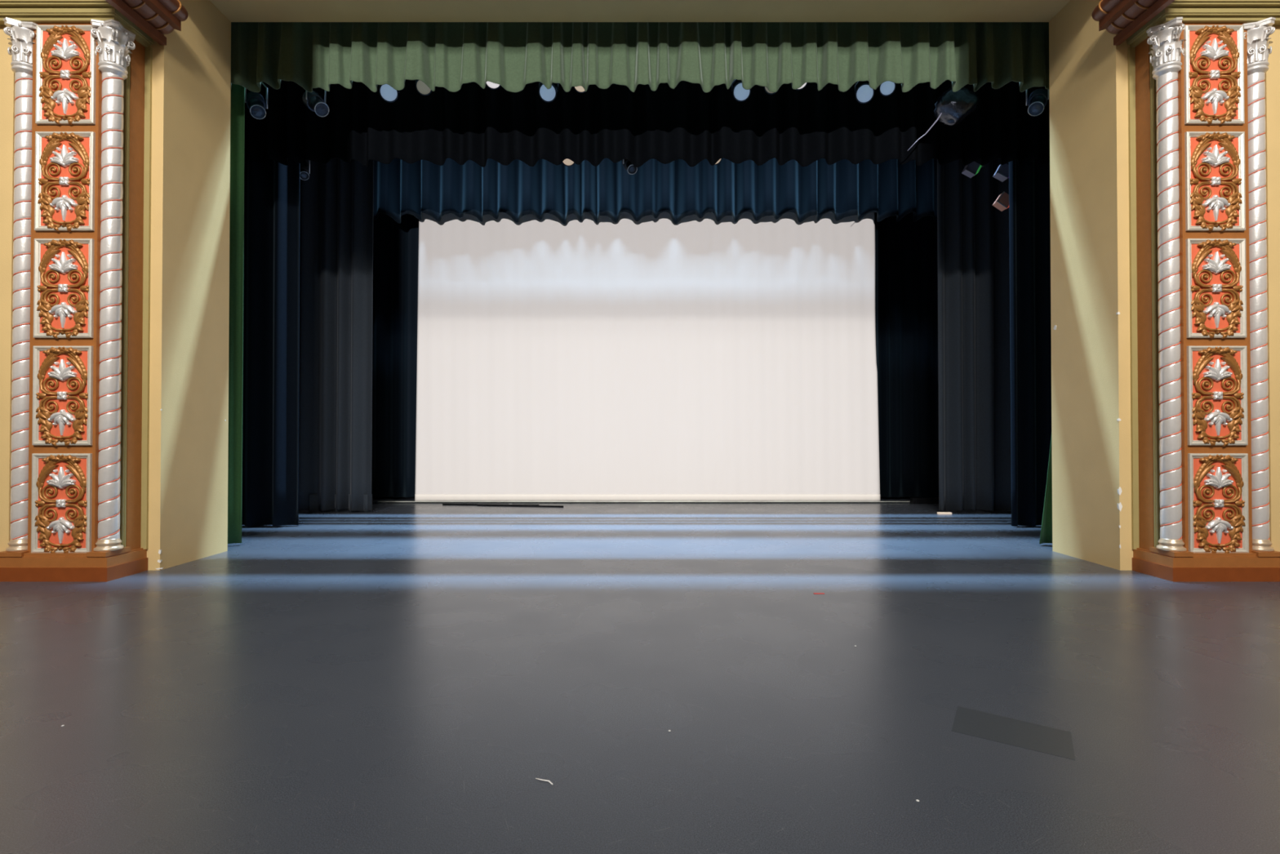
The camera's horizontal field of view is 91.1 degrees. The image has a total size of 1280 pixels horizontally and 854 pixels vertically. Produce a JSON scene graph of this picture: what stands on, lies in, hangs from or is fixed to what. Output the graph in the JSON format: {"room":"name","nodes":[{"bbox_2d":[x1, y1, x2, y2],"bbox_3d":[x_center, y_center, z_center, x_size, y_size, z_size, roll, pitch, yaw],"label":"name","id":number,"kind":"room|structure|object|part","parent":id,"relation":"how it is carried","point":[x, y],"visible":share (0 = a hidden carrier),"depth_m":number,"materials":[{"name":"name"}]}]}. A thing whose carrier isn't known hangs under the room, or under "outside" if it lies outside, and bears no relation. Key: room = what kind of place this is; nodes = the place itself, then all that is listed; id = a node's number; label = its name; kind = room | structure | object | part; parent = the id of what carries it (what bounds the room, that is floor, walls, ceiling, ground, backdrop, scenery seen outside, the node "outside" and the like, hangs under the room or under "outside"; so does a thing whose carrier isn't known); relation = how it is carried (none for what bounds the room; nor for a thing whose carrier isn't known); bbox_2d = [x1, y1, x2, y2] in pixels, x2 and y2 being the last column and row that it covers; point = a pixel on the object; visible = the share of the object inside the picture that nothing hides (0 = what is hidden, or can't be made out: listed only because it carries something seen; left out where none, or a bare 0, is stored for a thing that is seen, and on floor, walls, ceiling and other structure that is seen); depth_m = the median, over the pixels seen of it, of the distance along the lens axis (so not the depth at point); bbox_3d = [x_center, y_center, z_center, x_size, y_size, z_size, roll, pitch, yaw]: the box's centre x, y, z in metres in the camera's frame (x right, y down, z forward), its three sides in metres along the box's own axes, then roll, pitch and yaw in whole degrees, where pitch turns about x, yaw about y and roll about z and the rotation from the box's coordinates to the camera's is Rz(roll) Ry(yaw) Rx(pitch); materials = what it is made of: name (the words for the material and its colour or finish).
{"room":"auditorium","nodes":[
{"label":"auditorium","id":0,"kind":"room"},
{"bbox_2d":[0,26,15,551],"bbox_3d":[-8.270,-2.929,6.746,3.460,9.000,0.390,0,-1,0],"label":"wall","id":1,"kind":"structure","parent":0,"point":[7,81],"depth_m":6.54,"materials":[{"name":"beige paint"}]},
{"bbox_2d":[0,496,1279,853],"bbox_3d":[0.000,1.604,0.333,20.000,0.200,29.700,0,-1,0],"label":"floor","id":2,"kind":"structure","parent":0,"point":[393,677],"depth_m":3.71,"materials":[{"name":"plastic"}]},
{"bbox_2d":[0,0,188,581],"bbox_3d":[-7.431,-2.933,6.436,4.938,9.000,1.010,0,-1,0],"label":"pier","id":3,"kind":"object","parent":2,"relation":"on","point":[63,521],"visible":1,"depth_m":6.48,"materials":[{"name":"paint"}]},
{"bbox_2d":[3,17,38,551],"bbox_3d":[-6.412,-1.449,6.546,0.318,5.445,0.318,0,-1,-20],"label":"twisted column","id":4,"kind":"structure","parent":3,"relation":"on","point":[21,33],"depth_m":6.47,"materials":[{"name":"silver metal"}]},
{"bbox_3d":[-5.938,0.783,6.446,0.600,1.024,0.030,0,-1,0],"label":"frame","id":5,"kind":"part","parent":3,"relation":"part of","materials":[{"name":"silver metal"}]},
{"bbox_3d":[-5.938,0.783,6.465,0.560,0.984,0.016,0,-1,0],"label":"relief panel","id":6,"kind":"part","parent":3,"relation":"part of","materials":[{"name":"orange paint"}]},
{"bbox_3d":[-5.938,-0.323,6.458,0.600,1.024,0.030,0,-1,0],"label":"frame","id":7,"kind":"part","parent":3,"relation":"part of","materials":[{"name":"silver metal"}]},
{"bbox_3d":[-5.938,-0.323,6.477,0.560,0.984,0.016,0,-1,0],"label":"relief panel","id":8,"kind":"part","parent":3,"relation":"part of","materials":[{"name":"orange paint"}]},
{"bbox_3d":[-5.938,-1.429,6.469,0.600,1.024,0.030,0,-1,0],"label":"frame","id":9,"kind":"part","parent":3,"relation":"part of","materials":[{"name":"silver metal"}]},
{"bbox_3d":[-5.938,-1.429,6.488,0.560,0.984,0.016,0,-1,0],"label":"relief panel","id":10,"kind":"part","parent":3,"relation":"part of","materials":[{"name":"orange paint"}]},
{"bbox_3d":[-5.938,-2.535,6.481,0.600,1.024,0.030,0,-1,0],"label":"frame","id":11,"kind":"part","parent":3,"relation":"part of","materials":[{"name":"silver metal"}]},
{"bbox_3d":[-5.938,-2.535,6.500,0.560,0.984,0.016,0,-1,0],"label":"relief panel","id":12,"kind":"part","parent":3,"relation":"part of","materials":[{"name":"orange paint"}]},
{"bbox_3d":[-5.938,-3.641,6.493,0.600,1.024,0.030,0,-1,0],"label":"frame","id":13,"kind":"part","parent":3,"relation":"part of","materials":[{"name":"silver metal"}]},
{"bbox_3d":[-5.938,-3.641,6.512,0.560,0.984,0.016,0,-1,0],"label":"relief panel","id":14,"kind":"part","parent":3,"relation":"part of","materials":[{"name":"orange paint"}]},
{"bbox_3d":[-7.590,-4.361,6.646,4.620,0.340,0.620,0,-1,0],"label":"cornice","id":15,"kind":"part","parent":3,"relation":"part of","materials":[{"name":"gold metal"}]},
{"bbox_2d":[90,19,135,551],"bbox_3d":[-5.512,-1.449,6.546,0.318,5.445,0.318,0,-1,0],"label":"twisted column","id":16,"kind":"structure","parent":3,"relation":"on","point":[113,51],"depth_m":6.48,"materials":[{"name":"silver metal"}]},
{"bbox_2d":[227,83,244,543],"bbox_3d":[-6.125,-2.022,8.483,1.558,7.179,0.186,0,-1,0],"label":"curtain","id":17,"kind":"object","parent":2,"relation":"on","point":[237,99],"visible":0.11,"depth_m":8.44,"materials":[{"name":"green fabric"}]},
{"bbox_2d":[241,158,300,526],"bbox_3d":[-6.952,-2.599,10.169,2.903,8.390,0.236,0,-1,0],"label":"curtain","id":18,"kind":"object","parent":2,"relation":"on","point":[271,269],"visible":0.17,"depth_m":10.14,"materials":[{"name":"black fabric"}]},
{"bbox_2d":[298,158,373,511],"bbox_3d":[-6.843,-2.579,12.051,3.515,8.390,0.258,0,-1,0],"label":"curtain","id":19,"kind":"object","parent":2,"relation":"on","point":[336,198],"visible":0.3,"depth_m":11.99,"materials":[{"name":"black fabric"}]},
{"bbox_2d":[371,213,418,497],"label":"drape","id":20,"kind":"object","parent":2,"relation":"on","point":[395,245],"depth_m":14.30,"materials":[{"name":"black fabric"}]},
{"bbox_2d":[442,503,538,505],"bbox_3d":[-3.121,1.622,13.113,2.054,0.032,0.032,0,-1,5],"label":"pipe","id":21,"kind":"object","parent":2,"relation":"on","point":[442,504],"visible":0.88,"depth_m":13.13,"materials":[{"name":"black metal"}]},
{"bbox_2d":[476,504,563,506],"bbox_3d":[-2.474,1.621,12.938,1.843,0.030,0.030,0,-1,8],"label":"pipe","id":22,"kind":"object","parent":2,"relation":"on","point":[477,504],"visible":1,"depth_m":12.93,"materials":[{"name":"black metal"}]},
{"bbox_2d":[535,777,553,784],"bbox_3d":[-0.409,1.524,2.709,0.094,0.007,0.018,0,-1,31],"label":"thread","id":23,"kind":"object","parent":2,"relation":"on","point":[548,780],"visible":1,"depth_m":2.71},
{"bbox_2d":[874,212,938,497],"label":"drape","id":24,"kind":"object","parent":2,"relation":"on","point":[906,291],"depth_m":14.29,"materials":[{"name":"black fabric"}]},
{"bbox_2d":[937,511,951,514],"bbox_3d":[5.688,1.608,11.734,0.240,0.030,0.080,0,-1,0],"label":"scrap","id":25,"kind":"object","parent":2,"relation":"on","point":[938,513],"visible":1,"depth_m":11.69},
{"bbox_2d":[937,158,1011,511],"bbox_3d":[7.143,-2.579,12.046,2.922,8.390,0.229,0,-1,0],"label":"curtain","id":26,"kind":"object","parent":2,"relation":"on","point":[973,246],"visible":0.34,"depth_m":12.01,"materials":[{"name":"black fabric"}]},
{"bbox_2d":[951,706,1075,759],"bbox_3d":[1.874,1.533,3.171,0.524,0.001,0.338,0,-1,34],"label":"tape","id":27,"kind":"object","parent":2,"relation":"on","point":[1040,738],"depth_m":3.15,"materials":[{"name":"grey plastic"}]},
{"bbox_2d":[1008,158,1051,526],"bbox_3d":[7.182,-2.598,10.166,2.471,8.390,0.209,0,-1,0],"label":"curtain","id":28,"kind":"object","parent":2,"relation":"on","point":[1029,217],"visible":0.16,"depth_m":10.12,"materials":[{"name":"black fabric"}]},
{"bbox_2d":[1039,438,1052,543],"bbox_3d":[6.126,-2.021,8.472,1.589,7.180,0.163,0,-1,0],"label":"curtain","id":29,"kind":"object","parent":2,"relation":"on","point":[1046,536],"visible":0.03,"depth_m":8.44,"materials":[{"name":"green fabric"}]},
{"bbox_2d":[1091,0,1279,581],"bbox_3d":[7.431,-2.933,6.436,4.938,9.000,1.010,0,-1,0],"label":"pier","id":30,"kind":"object","parent":2,"relation":"on","point":[1212,80],"visible":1,"depth_m":6.48,"materials":[{"name":"paint"}]},
{"bbox_2d":[1146,17,1186,551],"bbox_3d":[5.512,-1.449,6.546,0.318,5.445,0.318,1,-1,-40],"label":"twisted column","id":31,"kind":"structure","parent":30,"relation":"on","point":[1166,60],"depth_m":6.48,"materials":[{"name":"silver metal"}]},
{"bbox_3d":[7.590,-4.361,6.646,4.620,0.340,0.620,0,-1,0],"label":"cornice","id":32,"kind":"part","parent":30,"relation":"part of","materials":[{"name":"brown paint"}]},
{"bbox_3d":[5.938,-3.641,6.512,0.560,0.984,0.016,0,-1,0],"label":"relief panel","id":33,"kind":"part","parent":30,"relation":"part of","materials":[{"name":"orange paint"}]},
{"bbox_3d":[5.938,-3.641,6.493,0.600,1.024,0.030,0,-1,0],"label":"frame","id":34,"kind":"part","parent":30,"relation":"part of","materials":[{"name":"silver metal"}]},
{"bbox_3d":[5.938,-2.535,6.500,0.560,0.984,0.016,0,-1,0],"label":"relief panel","id":35,"kind":"part","parent":30,"relation":"part of","materials":[{"name":"orange paint"}]},
{"bbox_3d":[5.938,-2.535,6.481,0.600,1.024,0.030,0,-1,0],"label":"frame","id":36,"kind":"part","parent":30,"relation":"part of","materials":[{"name":"silver metal"}]},
{"bbox_3d":[5.938,-1.429,6.488,0.560,0.984,0.016,0,-1,0],"label":"relief panel","id":37,"kind":"part","parent":30,"relation":"part of","materials":[{"name":"orange paint"}]},
{"bbox_3d":[5.938,-1.429,6.469,0.600,1.024,0.030,0,-1,0],"label":"frame","id":38,"kind":"part","parent":30,"relation":"part of","materials":[{"name":"silver metal"}]},
{"bbox_3d":[5.938,-0.323,6.477,0.560,0.984,0.016,0,-1,0],"label":"relief panel","id":39,"kind":"part","parent":30,"relation":"part of","materials":[{"name":"orange paint"}]},
{"bbox_3d":[5.938,-0.323,6.458,0.600,1.024,0.030,0,-1,0],"label":"frame","id":40,"kind":"part","parent":30,"relation":"part of","materials":[{"name":"silver metal"}]},
{"bbox_3d":[5.938,0.783,6.465,0.560,0.984,0.016,0,-1,0],"label":"relief panel","id":41,"kind":"part","parent":30,"relation":"part of","materials":[{"name":"orange paint"}]},
{"bbox_3d":[5.938,0.783,6.446,0.600,1.024,0.030,0,-1,0],"label":"frame","id":42,"kind":"part","parent":30,"relation":"part of","materials":[{"name":"silver metal"}]},
{"bbox_2d":[1241,17,1275,551],"bbox_3d":[6.412,-1.449,6.546,0.318,5.445,0.318,0,-1,30],"label":"twisted column","id":43,"kind":"structure","parent":30,"relation":"on","point":[1258,33],"depth_m":6.47,"materials":[{"name":"silver metal"}]},
{"bbox_3d":[6.320,-1.571,10.437,0.220,6.360,0.220,0,-1,0],"label":"boom","id":44,"kind":"object","parent":2,"relation":"on","visible":0},
{"bbox_2d":[992,191,1008,211],"bbox_3d":[6.110,-3.767,10.435,0.455,0.328,0.171,0,-1,0],"label":"light","id":45,"kind":"object","parent":44,"relation":"attached to","point":[1002,202],"visible":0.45,"depth_m":10.36,"materials":[{"name":"metal"}]},
{"bbox_2d":[992,164,1008,182],"bbox_3d":[6.114,-4.261,10.440,0.451,0.327,0.171,0,-1,0],"label":"light","id":46,"kind":"object","parent":44,"relation":"attached to","point":[1002,173],"visible":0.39,"depth_m":10.37,"materials":[{"name":"metal"}]},
{"bbox_2d":[146,0,1133,569],"bbox_3d":[0.000,-5.421,7.524,19.000,14.000,1.146,0,-1,0],"label":"arch","id":47,"kind":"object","parent":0,"point":[191,74],"depth_m":7.50,"materials":[{"name":"beige paint"}]},
{"bbox_2d":[1264,26,1279,551],"bbox_3d":[8.270,-2.929,6.746,3.460,9.000,0.390,0,-1,0],"label":"wall","id":48,"kind":"structure","parent":0,"point":[1272,78],"depth_m":6.54,"materials":[{"name":"beige paint"}]},
{"bbox_3d":[0.000,-12.483,11.187,19.000,0.200,8.290,0,-1,0],"label":"ceiling","id":49,"kind":"structure","parent":0,"visible":0},
{"bbox_2d":[231,22,1048,93],"bbox_3d":[0.003,-8.424,8.283,11.812,7.960,0.223,0,-1,0],"label":"valance","id":50,"kind":"object","parent":49,"relation":"hanging from","point":[512,55],"visible":0.59,"depth_m":8.25,"materials":[{"name":"green fabric"}]},
{"bbox_2d":[377,212,910,502],"bbox_3d":[0.129,-5.359,13.657,11.601,13.976,0.047,0,-1,0],"label":"projection screen","id":51,"kind":"object","parent":49,"relation":"hanging from","point":[694,358],"visible":0.81,"depth_m":13.62,"materials":[{"name":"white fabric"}]},
{"bbox_2d":[244,79,1049,167],"bbox_3d":[0.006,-8.278,10.012,17.215,8.214,0.262,0,-1,0],"label":"valance","id":52,"kind":"object","parent":49,"relation":"hanging from","point":[665,125],"visible":0.29,"depth_m":9.95,"materials":[{"name":"black fabric"}]},
{"bbox_2d":[373,158,937,224],"bbox_3d":[-0.016,-8.350,13.330,16.434,8.000,0.456,0,-1,0],"label":"valance","id":53,"kind":"object","parent":49,"relation":"hanging from","point":[842,188],"visible":0.35,"depth_m":13.18,"materials":[{"name":"blue fabric"}]},
{"bbox_3d":[0.000,-8.769,8.993,15.200,7.255,0.049,0,-1,0],"label":"pipe","id":54,"kind":"object","parent":49,"relation":"hanging from","visible":0},
{"bbox_2d":[244,81,267,119],"bbox_3d":[-5.463,-4.740,8.942,0.283,0.771,0.422,0,-1,-29],"label":"spotlight","id":55,"kind":"object","parent":54,"relation":"hanging from","point":[255,102],"visible":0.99,"depth_m":8.88,"materials":[{"name":"metal"}]},
{"bbox_2d":[302,89,328,116],"bbox_3d":[-4.608,-4.759,8.945,0.434,0.733,0.284,0,-1,26],"label":"spotlight","id":56,"kind":"object","parent":54,"relation":"hanging from","point":[313,100],"visible":0.9,"depth_m":8.88,"materials":[{"name":"metal"}]},
{"bbox_2d":[378,84,399,102],"bbox_3d":[-3.601,-4.898,9.026,0.296,0.489,0.330,0,-1,0],"label":"lantern","id":57,"kind":"object","parent":54,"relation":"hanging from","point":[387,93],"visible":0.68,"depth_m":8.95,"materials":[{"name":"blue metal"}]},
{"bbox_2d":[415,80,431,95],"bbox_3d":[-3.098,-4.945,9.029,0.261,0.394,0.312,0,-1,0],"label":"lantern","id":58,"kind":"object","parent":54,"relation":"hanging from","point":[422,88],"visible":0.58,"depth_m":8.95,"materials":[{"name":"black metal"}]},
{"bbox_2d":[485,81,500,89],"bbox_3d":[-2.104,-4.998,9.031,0.272,0.316,0.323,0,-1,0],"label":"lantern","id":59,"kind":"object","parent":54,"relation":"hanging from","point":[490,85],"visible":0.17,"depth_m":8.99,"materials":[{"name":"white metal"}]},
{"bbox_2d":[538,82,558,102],"bbox_3d":[-1.316,-4.899,9.030,0.284,0.487,0.329,0,-1,0],"label":"lantern","id":60,"kind":"object","parent":54,"relation":"hanging from","point":[548,95],"visible":0.76,"depth_m":8.96,"materials":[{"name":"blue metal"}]},
{"bbox_2d":[573,85,588,93],"bbox_3d":[-0.845,-4.964,9.032,0.249,0.357,0.312,0,-1,0],"label":"lantern","id":61,"kind":"object","parent":54,"relation":"hanging from","point":[580,89],"visible":0.29,"depth_m":8.98,"materials":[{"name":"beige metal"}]},
{"bbox_2d":[731,79,751,102],"bbox_3d":[1.460,-4.903,9.029,0.283,0.478,0.329,0,-1,0],"label":"lantern","id":62,"kind":"object","parent":54,"relation":"hanging from","point":[740,94],"visible":0.73,"depth_m":8.96,"materials":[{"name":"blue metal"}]},
{"bbox_2d":[764,86,777,94],"bbox_3d":[1.899,-4.955,9.029,0.262,0.376,0.312,0,-1,0],"label":"lantern","id":63,"kind":"object","parent":54,"relation":"hanging from","point":[766,89],"visible":0.2,"depth_m":9.00,"materials":[{"name":"black metal"}]},
{"bbox_2d":[791,82,808,90],"bbox_3d":[2.284,-4.989,9.031,0.271,0.316,0.323,0,-1,0],"label":"lantern","id":64,"kind":"object","parent":54,"relation":"hanging from","point":[804,86],"visible":0.16,"depth_m":8.99,"materials":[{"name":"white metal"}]},
{"bbox_2d":[854,81,875,103],"bbox_3d":[3.227,-4.889,9.024,0.298,0.508,0.330,0,-1,0],"label":"lantern","id":65,"kind":"object","parent":54,"relation":"hanging from","point":[864,94],"visible":0.81,"depth_m":8.95,"materials":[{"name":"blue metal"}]},
{"bbox_2d":[877,81,896,96],"bbox_3d":[3.548,-4.941,9.028,0.264,0.404,0.311,0,-1,0],"label":"lantern","id":66,"kind":"object","parent":54,"relation":"hanging from","point":[886,88],"visible":0.7,"depth_m":8.95,"materials":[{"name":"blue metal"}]},
{"bbox_2d":[907,87,978,151],"bbox_3d":[4.290,-4.531,8.968,0.967,1.209,0.571,0,-1,0],"label":"lamp","id":67,"kind":"object","parent":54,"relation":"hanging from","point":[952,108],"visible":0.89,"depth_m":8.77,"materials":[{"name":"metal"}]},
{"bbox_2d":[1026,88,1049,116],"bbox_3d":[5.658,-4.762,8.945,0.422,0.727,0.282,1,-1,-40],"label":"spotlight","id":68,"kind":"object","parent":54,"relation":"hanging from","point":[1038,99],"visible":0.94,"depth_m":8.88,"materials":[{"name":"metal"}]},
{"bbox_3d":[0.000,-8.855,11.294,15.200,7.035,0.049,0,-1,0],"label":"pipe","id":69,"kind":"object","parent":49,"relation":"hanging from","visible":0},
{"bbox_2d":[300,160,310,180],"bbox_3d":[-6.032,-4.858,11.251,0.321,0.923,0.237,0,-1,33],"label":"spotlight","id":70,"kind":"object","parent":69,"relation":"hanging from","point":[304,172],"visible":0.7,"depth_m":11.19,"materials":[{"name":"black metal"}]},
{"bbox_2d":[562,159,574,166],"bbox_3d":[-1.283,-5.013,11.339,0.296,0.651,0.330,0,-1,0],"label":"lantern","id":71,"kind":"object","parent":69,"relation":"hanging from","point":[567,162],"visible":0.29,"depth_m":11.28,"materials":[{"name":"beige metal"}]},
{"bbox_2d":[622,159,637,174],"bbox_3d":[-0.184,-4.910,11.247,0.278,0.822,0.358,0,-1,0],"label":"spotlight","id":72,"kind":"object","parent":69,"relation":"hanging from","point":[631,169],"visible":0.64,"depth_m":11.16,"materials":[{"name":"black metal"}]},
{"bbox_2d":[707,158,722,164],"bbox_3d":[1.339,-5.024,11.339,0.296,0.628,0.330,0,-1,0],"label":"lantern","id":73,"kind":"object","parent":69,"relation":"hanging from","point":[718,162],"visible":0.12,"depth_m":11.28,"materials":[{"name":"black metal"}]},
{"bbox_2d":[961,161,984,177],"bbox_3d":[5.981,-4.912,11.247,0.402,0.864,0.171,0,-1,0],"label":"light","id":74,"kind":"object","parent":69,"relation":"hanging from","point":[971,170],"visible":0.65,"depth_m":11.17,"materials":[{"name":"metal"}]}
]}

